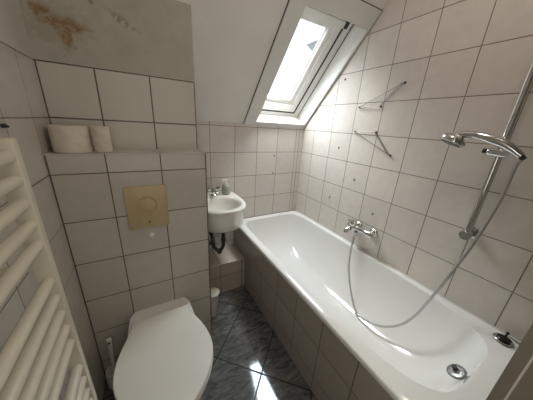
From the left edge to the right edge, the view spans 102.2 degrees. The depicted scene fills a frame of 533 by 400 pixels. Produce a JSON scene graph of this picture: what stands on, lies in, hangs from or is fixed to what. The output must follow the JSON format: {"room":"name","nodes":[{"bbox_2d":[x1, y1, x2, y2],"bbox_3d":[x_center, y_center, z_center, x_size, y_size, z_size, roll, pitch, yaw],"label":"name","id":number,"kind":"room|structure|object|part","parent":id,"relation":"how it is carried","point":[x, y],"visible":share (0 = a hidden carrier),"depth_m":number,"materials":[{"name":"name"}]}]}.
{"room":"bathroom","nodes":[
{"label":"bathroom","id":0,"kind":"room"},
{"bbox_2d":[0,0,105,399],"bbox_3d":[-0.627,-0.112,0.339,0.120,2.600,2.340,-7,22,-28],"label":"wall","id":1,"kind":"structure","parent":0,"point":[22,104],"depth_m":0.71,"materials":[{"name":"tile"}]},
{"bbox_2d":[0,124,9,127],"bbox_3d":[-0.688,-0.195,0.566,0.011,0.010,0.022,-7,22,-28],"label":"wall hook","id":2,"kind":"object","parent":1,"relation":"attached to","point":[1,125],"visible":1,"depth_m":0.56,"materials":[{"name":"black metal"}]},
{"bbox_2d":[0,137,97,399],"bbox_3d":[-0.390,0.472,0.298,0.122,1.040,0.549,-7,22,-28],"label":"towel radiator","id":3,"kind":"object","parent":1,"relation":"attached to","point":[37,354],"visible":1,"depth_m":0.39,"materials":[{"name":"white metal"}]},
{"bbox_2d":[18,0,197,148],"bbox_3d":[-0.751,-0.050,1.309,0.577,1.834,0.436,-7,22,-28],"label":"wall","id":4,"kind":"structure","parent":0,"point":[126,67],"depth_m":0.92,"materials":[{"name":"tile"}]},
{"bbox_2d":[44,154,211,376],"bbox_3d":[-0.624,0.345,1.174,0.580,1.192,0.155,-7,22,-28],"label":"wall","id":5,"kind":"structure","parent":0,"point":[121,271],"depth_m":1.03,"materials":[{"name":"tile"}]},
{"bbox_2d":[43,149,205,155],"bbox_3d":[-0.589,-0.220,0.977,0.581,0.006,0.157,-7,22,-28],"label":"trim ledge","id":6,"kind":"object","parent":5,"relation":"on","point":[115,151],"visible":0.8,"depth_m":0.95,"materials":[{"name":"tile"}]},
{"bbox_2d":[47,124,92,152],"bbox_3d":[-0.772,-0.243,0.852,0.122,0.099,0.122,-7,22,-28],"label":"toilet roll","id":7,"kind":"object","parent":6,"relation":"on","point":[63,138],"visible":1,"depth_m":0.81,"materials":[{"name":"paper"}]},
{"bbox_2d":[90,126,112,151],"bbox_3d":[-0.685,-0.253,0.895,0.062,0.100,0.062,-7,22,-28],"label":"toilet roll","id":8,"kind":"object","parent":6,"relation":"on","point":[101,138],"visible":1,"depth_m":0.88,"materials":[{"name":"paper"}]},
{"bbox_2d":[123,184,168,229],"bbox_3d":[-0.549,0.034,0.995,0.168,0.204,0.014,-7,22,-28],"label":"flush plate","id":9,"kind":"object","parent":5,"relation":"attached to","point":[146,206],"visible":1,"depth_m":0.99,"materials":[{"name":"beige plastic"}]},
{"bbox_2d":[112,297,212,399],"bbox_3d":[-0.453,0.792,0.998,0.370,0.363,0.578,-7,22,-28],"label":"toilet","id":10,"kind":"object","parent":5,"relation":"attached to","point":[166,353],"visible":1,"depth_m":0.88,"materials":[{"name":"white ceramic"}]},
{"bbox_3d":[-0.459,0.811,1.014,0.337,0.316,0.558,-7,22,-28],"label":"bowl","id":11,"kind":"part","parent":10,"relation":"part of","materials":[{"name":"white ceramic"}]},
{"bbox_3d":[-0.418,0.672,0.906,0.370,0.020,0.470,-7,22,-28],"label":"seat","id":12,"kind":"part","parent":10,"relation":"part of","materials":[{"name":"white plastic"}]},
{"bbox_2d":[205,154,211,326],"bbox_3d":[-0.370,0.312,1.313,0.003,1.192,0.155,-7,22,-28],"label":"trim","id":13,"kind":"structure","parent":5,"relation":"attached to","point":[205,154],"depth_m":1.21,"materials":[{"name":"plastic"}]},
{"bbox_2d":[103,285,316,399],"bbox_3d":[0.068,1.065,1.193,1.843,0.100,2.320,-7,22,-28],"label":"floor","id":14,"kind":"structure","parent":0,"point":[250,362],"depth_m":1.29,"materials":[{"name":"tile"}]},
{"bbox_2d":[105,338,116,389],"bbox_3d":[-0.789,0.837,1.104,0.080,0.291,0.080,-7,22,-28],"label":"toilet brush","id":15,"kind":"object","parent":14,"relation":"on","point":[109,373],"visible":0.42,"depth_m":1.09,"materials":[{"name":"white plastic"}]},
{"bbox_3d":[-0.789,0.795,1.100,0.022,0.210,0.035,-7,22,-28],"label":"handle","id":16,"kind":"part","parent":15,"relation":"part of","materials":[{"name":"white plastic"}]},
{"bbox_2d":[211,287,219,316],"bbox_3d":[-0.386,0.743,1.547,0.098,0.224,0.098,-7,22,-28],"label":"waste bin","id":17,"kind":"object","parent":14,"relation":"on","point":[215,291],"visible":0.69,"depth_m":1.51,"materials":[{"name":"white plastic"}]},
{"bbox_2d":[210,259,244,292],"bbox_3d":[-0.416,0.603,1.867,0.380,0.274,0.260,-7,22,-28],"label":"step","id":18,"kind":"structure","parent":14,"relation":"on","point":[229,276],"depth_m":1.78,"materials":[{"name":"tile"}]},
{"bbox_2d":[239,211,518,399],"bbox_3d":[0.392,0.579,1.486,0.686,0.377,1.648,-7,22,-28],"label":"bathtub","id":19,"kind":"object","parent":14,"relation":"on","point":[445,352],"visible":0.82,"depth_m":1.24,"materials":[{"name":"white ceramic"}]},
{"bbox_2d":[234,228,392,399],"bbox_3d":[0.104,0.695,1.360,0.018,0.494,1.652,-7,22,-28],"label":"tub panel","id":20,"kind":"object","parent":19,"relation":"attached to","point":[330,370],"visible":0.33,"depth_m":1.16,"materials":[{"name":"tile"}]},
{"bbox_3d":[0.772,0.687,0.882,0.021,0.021,0.022,-7,22,-28],"label":"overflow knob","id":21,"kind":"part","parent":19,"relation":"part of","materials":[{"name":"silver metal"}]},
{"bbox_3d":[0.779,0.703,0.882,0.066,0.045,0.059,-7,22,-28],"label":"overflow plate","id":22,"kind":"part","parent":19,"relation":"part of","materials":[{"name":"silver metal"}]},
{"bbox_2d":[493,332,514,347],"bbox_3d":[1.027,0.587,0.925,0.068,0.049,0.068,-7,22,-28],"label":"plug","id":23,"kind":"object","parent":19,"relation":"on","point":[501,338],"visible":1,"depth_m":0.92,"materials":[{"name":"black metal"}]},
{"bbox_2d":[196,120,303,248],"bbox_3d":[-0.479,0.038,1.846,1.743,1.346,0.120,-7,22,-28],"label":"wall","id":24,"kind":"structure","parent":0,"point":[242,154],"depth_m":1.88,"materials":[{"name":"tile"}]},
{"bbox_2d":[207,191,245,232],"bbox_3d":[-0.349,0.090,1.599,0.360,0.174,0.439,-7,22,-28],"label":"basin","id":25,"kind":"object","parent":24,"relation":"attached to","point":[225,212],"visible":0.72,"depth_m":1.47,"materials":[{"name":"white ceramic"}]},
{"bbox_2d":[207,186,219,195],"bbox_3d":[-0.392,-0.058,1.641,0.101,0.073,0.116,-7,22,-28],"label":"tap","id":26,"kind":"object","parent":25,"relation":"on","point":[214,190],"visible":1,"depth_m":1.65,"materials":[{"name":"silver metal"}]},
{"bbox_2d":[209,232,225,253],"bbox_3d":[-0.429,0.269,1.736,0.139,0.261,0.250,-7,22,-28],"label":"trap","id":27,"kind":"object","parent":25,"relation":"attached to","point":[223,239],"visible":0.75,"depth_m":1.67,"materials":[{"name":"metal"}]},
{"bbox_2d":[222,179,229,194],"bbox_3d":[-0.325,-0.108,1.720,0.063,0.122,0.062,1,19,-8],"label":"soap dispenser","id":28,"kind":"object","parent":25,"relation":"on","point":[225,187],"visible":1,"depth_m":1.70,"materials":[{"name":"white plastic"}]},
{"bbox_2d":[222,184,229,194],"bbox_3d":[-0.325,-0.088,1.727,0.062,0.081,0.062,-7,22,-28],"label":"bottle","id":29,"kind":"object","parent":28,"relation":"attached to","point":[225,187],"depth_m":1.71,"materials":[{"name":"plastic"}]},
{"bbox_2d":[209,243,244,267],"bbox_3d":[-0.407,0.472,1.820,0.380,0.006,0.264,-7,22,-28],"label":"ledge","id":30,"kind":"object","parent":24,"relation":"attached to","point":[230,253],"depth_m":1.82,"materials":[{"name":"tile"}]},
{"bbox_2d":[177,0,387,122],"bbox_3d":[-0.139,-1.016,1.038,1.803,1.351,1.240,-7,22,-28],"label":"ceiling","id":31,"kind":"structure","parent":0,"point":[233,39],"depth_m":1.20,"materials":[{"name":"paint"}]},
{"bbox_2d":[243,0,382,127],"bbox_3d":[0.219,-0.908,1.535,0.610,0.740,0.762,-7,22,-28],"label":"window","id":32,"kind":"structure","parent":31,"relation":"attached to","point":[347,23],"depth_m":1.48,"materials":[{"name":"plastic"}]},
{"bbox_3d":[0.177,-0.974,1.581,0.440,0.571,0.522,-7,22,-28],"label":"sash","id":33,"kind":"part","parent":32,"relation":"part of","materials":[{"name":"white paint"}]},
{"bbox_3d":[0.186,-0.975,1.590,0.560,0.653,0.598,-7,22,-28],"label":"frame","id":34,"kind":"part","parent":32,"relation":"part of","materials":[{"name":"white paint"}]},
{"bbox_2d":[295,0,532,344],"bbox_3d":[0.909,-0.310,1.180,0.120,2.600,2.340,-7,22,-28],"label":"wall","id":35,"kind":"structure","parent":0,"point":[464,65],"depth_m":1.11,"materials":[{"name":"tile"}]},
{"bbox_2d":[343,219,378,238],"bbox_3d":[0.655,0.210,1.511,0.124,0.117,0.206,-7,22,-28],"label":"mixer","id":36,"kind":"object","parent":35,"relation":"attached to","point":[353,224],"visible":1,"depth_m":1.53,"materials":[{"name":"silver metal"}]},
{"bbox_3d":[0.597,0.209,1.568,0.078,0.054,0.035,-5,21,-22],"label":"spout","id":37,"kind":"part","parent":36,"relation":"part of","materials":[{"name":"silver metal"}]},
{"bbox_2d":[348,159,523,327],"bbox_3d":[0.734,0.269,1.225,0.148,1.099,0.646,-7,22,-28],"label":"shower hose","id":38,"kind":"object","parent":36,"relation":"attached to","point":[512,172],"visible":1,"depth_m":1.02,"materials":[{"name":"metal"}]},
{"bbox_2d":[354,131,390,155],"bbox_3d":[0.691,-0.380,1.420,0.016,0.140,0.302,-7,22,-28],"label":"wire rack","id":39,"kind":"object","parent":35,"relation":"attached to","point":[354,131],"visible":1,"depth_m":1.37,"materials":[{"name":"silver metal"}]},
{"bbox_2d":[359,81,405,107],"bbox_3d":[0.704,-0.646,1.334,0.016,0.134,0.284,-7,22,-28],"label":"wire rack","id":40,"kind":"object","parent":35,"relation":"attached to","point":[380,106],"visible":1,"depth_m":1.28,"materials":[{"name":"silver metal"}]},
{"bbox_2d":[295,210,520,343],"bbox_3d":[0.701,0.363,1.590,0.004,0.009,1.650,-7,22,-28],"label":"trim","id":41,"kind":"structure","parent":35,"relation":"attached to","point":[509,336],"depth_m":1.18,"materials":[{"name":"white plastic"}]},
{"bbox_2d":[459,60,532,239],"bbox_3d":[0.964,-0.214,0.892,0.080,0.846,0.082,-7,22,-28],"label":"shower rail","id":42,"kind":"object","parent":35,"relation":"attached to","point":[469,232],"visible":0.93,"depth_m":0.89,"materials":[{"name":"silver metal"}]},
{"bbox_2d":[439,131,526,160],"bbox_3d":[0.873,-0.231,0.887,0.101,0.098,0.282,-7,22,-28],"label":"shower","id":43,"kind":"object","parent":42,"relation":"attached to","point":[456,139],"visible":1,"depth_m":0.87,"materials":[{"name":"silver metal"}]},
{"bbox_2d":[486,323,532,399],"bbox_3d":[0.961,0.035,0.318,0.690,2.520,0.468,-7,22,-28],"label":"wall","id":44,"kind":"structure","parent":0,"point":[515,382],"depth_m":0.45,"materials":[{"name":"tile"}]},
{"label":"outside","id":45,"kind":"structure","parent":0,"visible":0},
{"bbox_2d":[307,39,318,51],"bbox_3d":[2.164,-5.066,7.031,3.040,1.120,1.200,-7,22,-28],"label":"dormer","id":46,"kind":"object","parent":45,"point":[311,45],"visible":0.22,"depth_m":6.06,"materials":[{"name":"grey stone"}]}
]}

